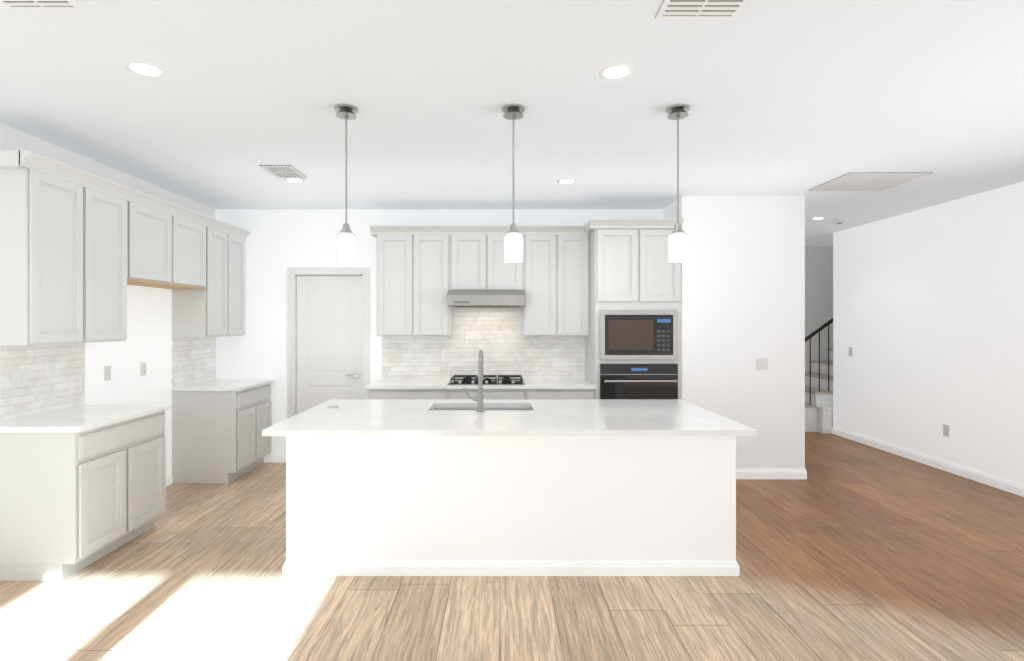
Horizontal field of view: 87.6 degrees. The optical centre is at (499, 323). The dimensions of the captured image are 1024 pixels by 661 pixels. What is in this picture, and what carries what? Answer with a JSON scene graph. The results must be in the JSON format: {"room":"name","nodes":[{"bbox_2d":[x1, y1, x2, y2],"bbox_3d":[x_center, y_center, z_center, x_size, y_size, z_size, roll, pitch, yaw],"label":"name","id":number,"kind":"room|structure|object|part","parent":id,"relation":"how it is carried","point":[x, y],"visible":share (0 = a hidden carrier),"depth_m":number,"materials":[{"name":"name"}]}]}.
{"room":"kitchen","nodes":[
{"label":"kitchen","id":0,"kind":"room"},
{"bbox_2d":[0,123,214,474],"bbox_3d":[-3.194,0.135,1.675,0.152,2.770,8.650,0,0,0],"label":"wall","id":1,"kind":"structure","parent":0,"point":[149,327],"depth_m":4.56,"materials":[{"name":"white paint"}]},
{"bbox_2d":[0,340,84,426],"bbox_3d":[-3.114,0.367,3.575,0.009,0.475,0.850,0,0,0],"label":"backsplash","id":2,"kind":"structure","parent":1,"relation":"attached to","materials":[{"name":"tile"}]},
{"bbox_2d":[12,368,28,387],"bbox_3d":[-3.104,0.353,3.457,0.009,0.118,0.118,0,0,0],"label":"outlet","id":3,"kind":"object","parent":2,"relation":"attached to","point":[20,377],"visible":1,"depth_m":3.45,"materials":[{"name":"white plastic"}]},
{"bbox_2d":[0,150,95,349],"bbox_3d":[-2.949,-0.437,3.397,0.338,1.135,0.494,0,0,0],"label":"upper cabinet","id":4,"kind":"object","parent":1,"relation":"attached to","point":[48,206],"depth_m":3.28,"materials":[{"name":"white paint"}]},
{"bbox_2d":[104,365,110,380],"bbox_3d":[-3.115,0.393,4.240,0.009,0.118,0.075,0,0,0],"label":"outlet","id":5,"kind":"object","parent":1,"relation":"attached to","point":[107,372],"visible":1,"depth_m":4.23,"materials":[{"name":"white plastic"}]},
{"bbox_2d":[96,175,139,341],"bbox_3d":[-2.949,-0.437,3.791,0.338,1.135,0.570,0,0,0],"label":"upper cabinet","id":6,"kind":"object","parent":1,"relation":"attached to","point":[117,206],"depth_m":3.87,"materials":[{"name":"white paint"}]},
{"bbox_2d":[140,362,146,375],"bbox_3d":[-3.116,0.396,4.667,0.008,0.118,0.075,0,0,0],"label":"outlet","id":7,"kind":"object","parent":1,"relation":"attached to","point":[143,368],"visible":1,"depth_m":4.66,"materials":[{"name":"white plastic"}]},
{"bbox_2d":[140,191,179,285],"bbox_3d":[-2.949,-0.670,4.302,0.338,0.668,0.604,0,0,0],"label":"upper cabinet","id":8,"kind":"object","parent":1,"relation":"attached to","point":[159,219],"depth_m":4.37,"materials":[{"name":"white paint"}]},
{"bbox_2d":[166,473,172,486],"bbox_3d":[-3.113,1.470,4.535,0.014,0.100,1.060,0,0,0],"label":"baseboard","id":9,"kind":"structure","parent":1,"relation":"attached to","point":[169,478],"depth_m":5.02,"materials":[{"name":"white wood"}]},
{"bbox_2d":[152,206,207,289],"bbox_3d":[-2.949,-0.670,4.768,0.338,0.668,0.604,0,0,0],"label":"upper cabinet","id":10,"kind":"object","parent":1,"relation":"attached to","point":[193,226],"depth_m":4.85,"materials":[{"name":"white paint"}]},
{"bbox_2d":[171,335,216,387],"bbox_3d":[-3.114,0.367,5.458,0.009,0.475,0.777,0,0,0],"label":"backsplash","id":11,"kind":"structure","parent":1,"relation":"attached to","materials":[{"name":"tile"}]},
{"bbox_2d":[172,218,231,337],"bbox_3d":[-2.949,-0.437,5.261,0.338,1.135,0.533,0,0,0],"label":"upper cabinet","id":12,"kind":"object","parent":1,"relation":"attached to","point":[195,313],"depth_m":5.19,"materials":[{"name":"white paint"}]},
{"bbox_2d":[232,226,247,335],"bbox_3d":[-2.949,-0.437,5.618,0.338,1.135,0.458,0,0,0],"label":"upper cabinet","id":13,"kind":"object","parent":1,"relation":"attached to","point":[239,236],"depth_m":5.70,"materials":[{"name":"white paint"}]},
{"bbox_2d":[215,209,661,461],"bbox_3d":[-0.670,0.135,5.925,4.900,2.770,0.150,0,0,0],"label":"wall","id":14,"kind":"structure","parent":0,"point":[278,242],"depth_m":5.85,"materials":[{"name":"white paint"}]},
{"bbox_2d":[287,267,369,418],"bbox_3d":[-1.878,0.453,5.912,0.904,2.135,0.175,0,0,0],"label":"door frame","id":15,"kind":"structure","parent":14,"relation":"attached to","point":[294,272],"depth_m":5.83,"materials":[{"name":"white wood"}]},
{"bbox_2d":[296,276,361,414],"bbox_3d":[-1.883,0.490,5.870,0.740,2.036,0.100,0,0,0],"label":"pantry door","id":16,"kind":"structure","parent":14,"relation":"in","point":[328,337],"depth_m":5.88,"materials":[{"name":"white wood"}]},
{"bbox_2d":[373,226,420,337],"bbox_3d":[-1.055,-0.437,5.679,0.450,1.135,0.338,0,0,0],"label":"upper cabinet","id":17,"kind":"object","parent":14,"relation":"attached to","point":[398,248],"depth_m":5.52,"materials":[{"name":"white paint"}]},
{"bbox_2d":[421,226,460,337],"bbox_3d":[-0.705,-0.437,5.679,0.526,1.135,0.338,0,0,0],"label":"upper cabinet","id":18,"kind":"object","parent":14,"relation":"attached to","point":[438,320],"depth_m":5.52,"materials":[{"name":"white paint"}]},
{"bbox_2d":[382,292,584,378],"bbox_3d":[-0.180,0.135,5.844,2.220,0.941,0.009,0,0,0],"label":"backsplash","id":19,"kind":"structure","parent":14,"relation":"attached to","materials":[{"name":"tile"}]},
{"bbox_2d":[445,225,528,309],"bbox_3d":[-0.137,-0.593,5.599,0.786,0.824,0.498,0,0,0],"label":"upper cabinet","id":20,"kind":"object","parent":14,"relation":"attached to","point":[477,275],"depth_m":5.51,"materials":[{"name":"white paint"}]},
{"bbox_2d":[447,290,525,307],"bbox_3d":[-0.137,-0.254,5.592,0.786,0.160,0.492,0,0,0],"label":"range hood","id":21,"kind":"object","parent":20,"relation":"attached to","point":[455,298],"depth_m":5.35,"materials":[{"name":"silver metal"}]},
{"bbox_2d":[513,226,564,337],"bbox_3d":[0.412,-0.437,5.679,0.488,1.135,0.338,0,0,0],"label":"upper cabinet","id":22,"kind":"object","parent":14,"relation":"attached to","point":[544,317],"depth_m":5.52,"materials":[{"name":"white paint"}]},
{"bbox_2d":[549,222,588,337],"bbox_3d":[0.724,-0.443,5.679,0.412,1.147,0.338,0,0,0],"label":"upper cabinet","id":23,"kind":"object","parent":14,"relation":"attached to","point":[576,236],"depth_m":5.52,"materials":[{"name":"white paint"}]},
{"bbox_2d":[0,432,1023,660],"bbox_3d":[1.965,1.570,3.050,10.470,0.100,11.400,0,0,0],"label":"floor","id":24,"kind":"structure","parent":0,"point":[848,550],"depth_m":2.97,"materials":[{"name":"brown wood"}]},
{"bbox_2d":[0,410,165,580],"bbox_3d":[-2.804,1.081,3.575,0.628,0.878,0.850,0,0,0],"label":"base cabinet","id":25,"kind":"object","parent":24,"relation":"on","point":[82,484],"depth_m":3.16,"materials":[{"name":"white paint"}]},
{"bbox_2d":[0,402,171,433],"bbox_3d":[-2.790,0.622,3.569,0.656,0.035,0.882,0,0,0],"label":"countertop","id":26,"kind":"structure","parent":25,"relation":"on","point":[69,419],"depth_m":3.44,"materials":[{"name":"white stone"}]},
{"bbox_2d":[170,382,272,483],"bbox_3d":[-2.804,1.081,5.458,0.628,0.878,0.777,0,0,0],"label":"base cabinet","id":27,"kind":"object","parent":24,"relation":"on","point":[217,438],"depth_m":5.07,"materials":[{"name":"white paint"}]},
{"bbox_2d":[170,378,274,389],"bbox_3d":[-2.790,0.622,5.447,0.656,0.035,0.799,0,0,0],"label":"countertop","id":28,"kind":"structure","parent":27,"relation":"on","point":[213,383],"depth_m":5.30,"materials":[{"name":"white stone"}]},
{"bbox_2d":[369,390,448,398],"bbox_3d":[-0.904,1.081,5.534,0.772,0.878,0.628,0,0,0],"label":"base cabinet","id":29,"kind":"object","parent":24,"relation":"on","point":[373,394],"depth_m":5.22,"materials":[{"name":"white paint"}]},
{"bbox_2d":[449,390,524,398],"bbox_3d":[-0.137,1.081,5.534,0.762,0.878,0.628,0,0,0],"label":"base cabinet","id":30,"kind":"object","parent":24,"relation":"on","point":[453,394],"depth_m":5.22,"materials":[{"name":"white paint"}]},
{"bbox_2d":[365,378,592,389],"bbox_3d":[-0.191,0.622,5.520,2.242,0.035,0.656,0,0,0],"label":"countertop","id":31,"kind":"structure","parent":30,"relation":"on","point":[384,383],"depth_m":5.24,"materials":[{"name":"white stone"}]},
{"bbox_2d":[445,374,524,385],"bbox_3d":[-0.135,0.581,5.548,0.770,0.047,0.495,0,0,0],"label":"cooktop","id":32,"kind":"object","parent":31,"relation":"in","point":[454,379],"depth_m":5.41,"materials":[{"name":"black metal"}]},
{"bbox_2d":[283,438,739,575],"bbox_3d":[0.066,1.080,3.718,2.751,0.879,1.014,0,0,0],"label":"kitchen island","id":33,"kind":"object","parent":24,"relation":"on","point":[478,485],"depth_m":3.23,"materials":[{"name":"white paint"}]},
{"bbox_2d":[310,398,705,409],"bbox_3d":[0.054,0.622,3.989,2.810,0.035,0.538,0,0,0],"label":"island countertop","id":34,"kind":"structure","parent":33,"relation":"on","point":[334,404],"depth_m":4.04,"materials":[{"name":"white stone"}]},
{"bbox_2d":[326,405,339,408],"bbox_3d":[-1.206,0.601,3.855,0.084,0.008,0.084,0,0,0],"label":"outlet","id":35,"kind":"object","parent":34,"relation":"attached to","point":[327,407],"depth_m":3.82,"materials":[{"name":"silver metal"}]},
{"bbox_2d":[430,406,529,409],"bbox_3d":[-0.135,0.745,3.895,0.762,0.234,0.374,0,0,0],"label":"sink","id":36,"kind":"object","parent":34,"relation":"in","point":[431,407],"depth_m":4.07,"materials":[{"name":"grey metal"}]},
{"bbox_2d":[262,410,756,437],"bbox_3d":[0.054,0.622,3.375,2.810,0.035,0.690,0,0,0],"label":"island countertop","id":37,"kind":"structure","parent":33,"relation":"on","point":[311,423],"depth_m":3.23,"materials":[{"name":"white stone"}]},
{"bbox_3d":[0.067,1.476,3.718,2.751,0.088,1.014,0,0,0],"label":"baseboard","id":38,"kind":"part","parent":33,"relation":"part of","materials":[{"name":"white wood"}]},
{"bbox_2d":[525,390,592,398],"bbox_3d":[0.587,1.081,5.534,0.686,0.878,0.628,0,0,0],"label":"base cabinet","id":39,"kind":"object","parent":24,"relation":"on","point":[529,394],"depth_m":5.22,"materials":[{"name":"white paint"}]},
{"bbox_2d":[585,218,683,398],"bbox_3d":[1.355,0.252,5.524,0.845,2.536,0.649,0,0,0],"label":"tall cabinet","id":40,"kind":"object","parent":24,"relation":"on","point":[591,308],"depth_m":5.21,"materials":[{"name":"white paint"}]},
{"bbox_2d":[599,363,677,398],"bbox_3d":[1.355,0.741,5.181,0.755,0.698,0.087,0,0,0],"label":"wall oven","id":41,"kind":"object","parent":40,"relation":"in","point":[616,380],"depth_m":5.20,"materials":[{"name":"black glass"}]},
{"bbox_2d":[599,310,677,359],"bbox_3d":[1.355,0.111,5.218,0.755,0.482,0.034,0,0,0],"label":"microwave","id":42,"kind":"object","parent":40,"relation":"in","point":[623,334],"depth_m":5.21,"materials":[{"name":"silver metal"}]},
{"bbox_2d":[805,318,832,433],"bbox_3d":[5.340,-0.025,7.936,2.909,3.091,1.129,0,0,0],"label":"stairs","id":43,"kind":"structure","parent":24,"relation":"on","point":[819,398],"depth_m":7.53,"materials":[{"name":"white wood"}]},
{"bbox_2d":[0,0,1023,245],"bbox_3d":[1.965,-1.310,3.050,10.470,0.120,11.400,0,0,0],"label":"ceiling","id":44,"kind":"structure","parent":0,"point":[790,96],"depth_m":2.98,"materials":[{"name":"white paint"}]},
{"bbox_2d":[0,0,84,10],"bbox_3d":[-1.792,-1.245,1.958,0.296,0.010,0.316,0,0,0],"label":"ceiling vent","id":45,"kind":"object","parent":44,"relation":"in","point":[42,5],"visible":1,"depth_m":2.08,"materials":[{"name":"white metal"}]},
{"bbox_2d":[124,60,166,76],"bbox_3d":[-1.740,-1.246,2.620,0.176,0.005,0.176,0,0,0],"label":"recessed light","id":46,"kind":"object","parent":44,"relation":"in","point":[148,69],"visible":1,"depth_m":2.61,"materials":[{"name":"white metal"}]},
{"bbox_2d":[259,165,306,177],"bbox_3d":[-1.775,-1.245,4.385,0.250,0.010,0.350,0,0,0],"label":"ceiling vent","id":47,"kind":"object","parent":44,"relation":"in","point":[283,171],"visible":0.98,"depth_m":4.36,"materials":[{"name":"white metal"}]},
{"bbox_2d":[284,178,304,182],"bbox_3d":[-1.786,-1.246,4.650,0.176,0.005,0.176,0,0,0],"label":"recessed light","id":48,"kind":"object","parent":44,"relation":"in","point":[296,180],"visible":0.98,"depth_m":4.65,"materials":[{"name":"white metal"}]},
{"bbox_2d":[334,104,357,262],"bbox_3d":[-0.893,-0.805,3.100,0.132,0.890,0.132,0,0,0],"label":"pendant light","id":49,"kind":"object","parent":44,"relation":"hanging from","point":[346,241],"visible":1,"depth_m":3.07,"materials":[{"name":"white glass"}]},
{"bbox_3d":[-0.893,-0.443,3.100,0.116,0.166,0.116,0,0,0],"label":"lamp shade","id":50,"kind":"part","parent":49,"relation":"part of","materials":[{"name":"white glass"}]},
{"bbox_2d":[502,104,524,262],"bbox_3d":[0.078,-0.805,3.100,0.132,0.890,0.132,0,0,0],"label":"pendant light","id":51,"kind":"object","parent":44,"relation":"hanging from","point":[513,244],"visible":1,"depth_m":3.07,"materials":[{"name":"white glass"}]},
{"bbox_3d":[0.078,-0.443,3.100,0.116,0.166,0.116,0,0,0],"label":"lamp shade","id":52,"kind":"part","parent":51,"relation":"part of","materials":[{"name":"white glass"}]},
{"bbox_2d":[557,178,576,183],"bbox_3d":[0.588,-1.246,4.680,0.176,0.005,0.176,0,0,0],"label":"recessed light","id":53,"kind":"object","parent":44,"relation":"in","point":[567,181],"visible":1,"depth_m":4.68,"materials":[{"name":"white metal"}]},
{"bbox_2d":[598,63,633,79],"bbox_3d":[0.577,-1.246,2.650,0.176,0.005,0.176,0,0,0],"label":"recessed light","id":54,"kind":"object","parent":44,"relation":"in","point":[617,71],"visible":1,"depth_m":2.64,"materials":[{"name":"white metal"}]},
{"bbox_2d":[666,104,689,262],"bbox_3d":[1.033,-0.805,3.100,0.132,0.890,0.132,0,0,0],"label":"pendant light","id":55,"kind":"object","parent":44,"relation":"hanging from","point":[677,238],"visible":0.98,"depth_m":3.07,"materials":[{"name":"white glass"}]},
{"bbox_3d":[1.033,-0.443,3.100,0.116,0.166,0.116,0,0,0],"label":"lamp shade","id":56,"kind":"part","parent":55,"relation":"part of","materials":[{"name":"white glass"}]},
{"bbox_2d":[655,0,749,19],"bbox_3d":[0.795,-1.245,2.009,0.326,0.010,0.338,0,0,0],"label":"ceiling vent","id":57,"kind":"object","parent":44,"relation":"in","point":[700,9],"visible":1,"depth_m":2.11,"materials":[{"name":"white metal"}]},
{"bbox_2d":[833,219,845,223],"bbox_3d":[4.100,-1.230,6.450,0.140,0.041,0.140,0,0,0],"label":"smoke detector","id":58,"kind":"object","parent":44,"relation":"attached to","point":[839,221],"visible":1,"depth_m":6.41,"materials":[{"name":"white plastic"}]},
{"bbox_2d":[809,173,931,190],"bbox_3d":[3.235,-1.245,4.710,0.690,0.010,0.580,0,0,0],"label":"ceiling vent","id":59,"kind":"object","parent":44,"relation":"in","point":[865,181],"visible":0.98,"depth_m":4.67,"materials":[{"name":"white metal"}]},
{"bbox_2d":[662,196,804,468],"bbox_3d":[2.380,0.135,6.910,1.200,2.770,3.380,0,0,0],"label":"wall","id":60,"kind":"structure","parent":0,"point":[743,287],"depth_m":5.22,"materials":[{"name":"white paint"}]},
{"bbox_2d":[756,358,767,369],"bbox_3d":[2.560,0.396,5.215,0.118,0.118,0.009,0,0,0],"label":"light switch","id":61,"kind":"object","parent":60,"relation":"attached to","point":[761,363],"visible":1,"depth_m":5.21,"materials":[{"name":"white plastic"}]},
{"bbox_2d":[736,469,805,478],"bbox_3d":[2.375,1.470,5.213,1.190,0.100,0.014,0,0,0],"label":"baseboard","id":62,"kind":"structure","parent":60,"relation":"attached to","point":[740,473],"depth_m":5.21,"materials":[{"name":"white wood"}]},
{"bbox_2d":[805,246,832,371],"bbox_3d":[5.090,0.135,8.675,4.220,2.770,0.150,0,0,0],"label":"wall","id":63,"kind":"structure","parent":0,"point":[818,286],"depth_m":8.59,"materials":[{"name":"white paint"}]},
{"bbox_2d":[833,181,1023,484],"bbox_3d":[4.675,0.135,2.360,0.150,2.770,10.020,0,0,0],"label":"wall","id":64,"kind":"structure","parent":0,"point":[928,314],"depth_m":5.60,"materials":[{"name":"white paint"}]},
{"bbox_2d":[849,347,852,355],"bbox_3d":[4.596,0.370,7.000,0.009,0.118,0.075,0,0,0],"label":"light switch","id":65,"kind":"object","parent":64,"relation":"attached to","point":[850,351],"visible":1,"depth_m":6.99,"materials":[{"name":"white plastic"}]},
{"bbox_2d":[832,427,1023,496],"bbox_3d":[4.593,1.470,2.435,0.014,0.100,9.870,0,0,0],"label":"baseboard","id":66,"kind":"structure","parent":64,"relation":"attached to","point":[996,482],"depth_m":5.59,"materials":[{"name":"white wood"}]},
{"bbox_2d":[943,424,949,436],"bbox_3d":[4.596,1.100,5.500,0.008,0.118,0.075,0,0,0],"label":"outlet","id":67,"kind":"object","parent":64,"relation":"attached to","point":[946,430],"visible":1,"depth_m":5.49,"materials":[{"name":"white plastic"}]}
]}

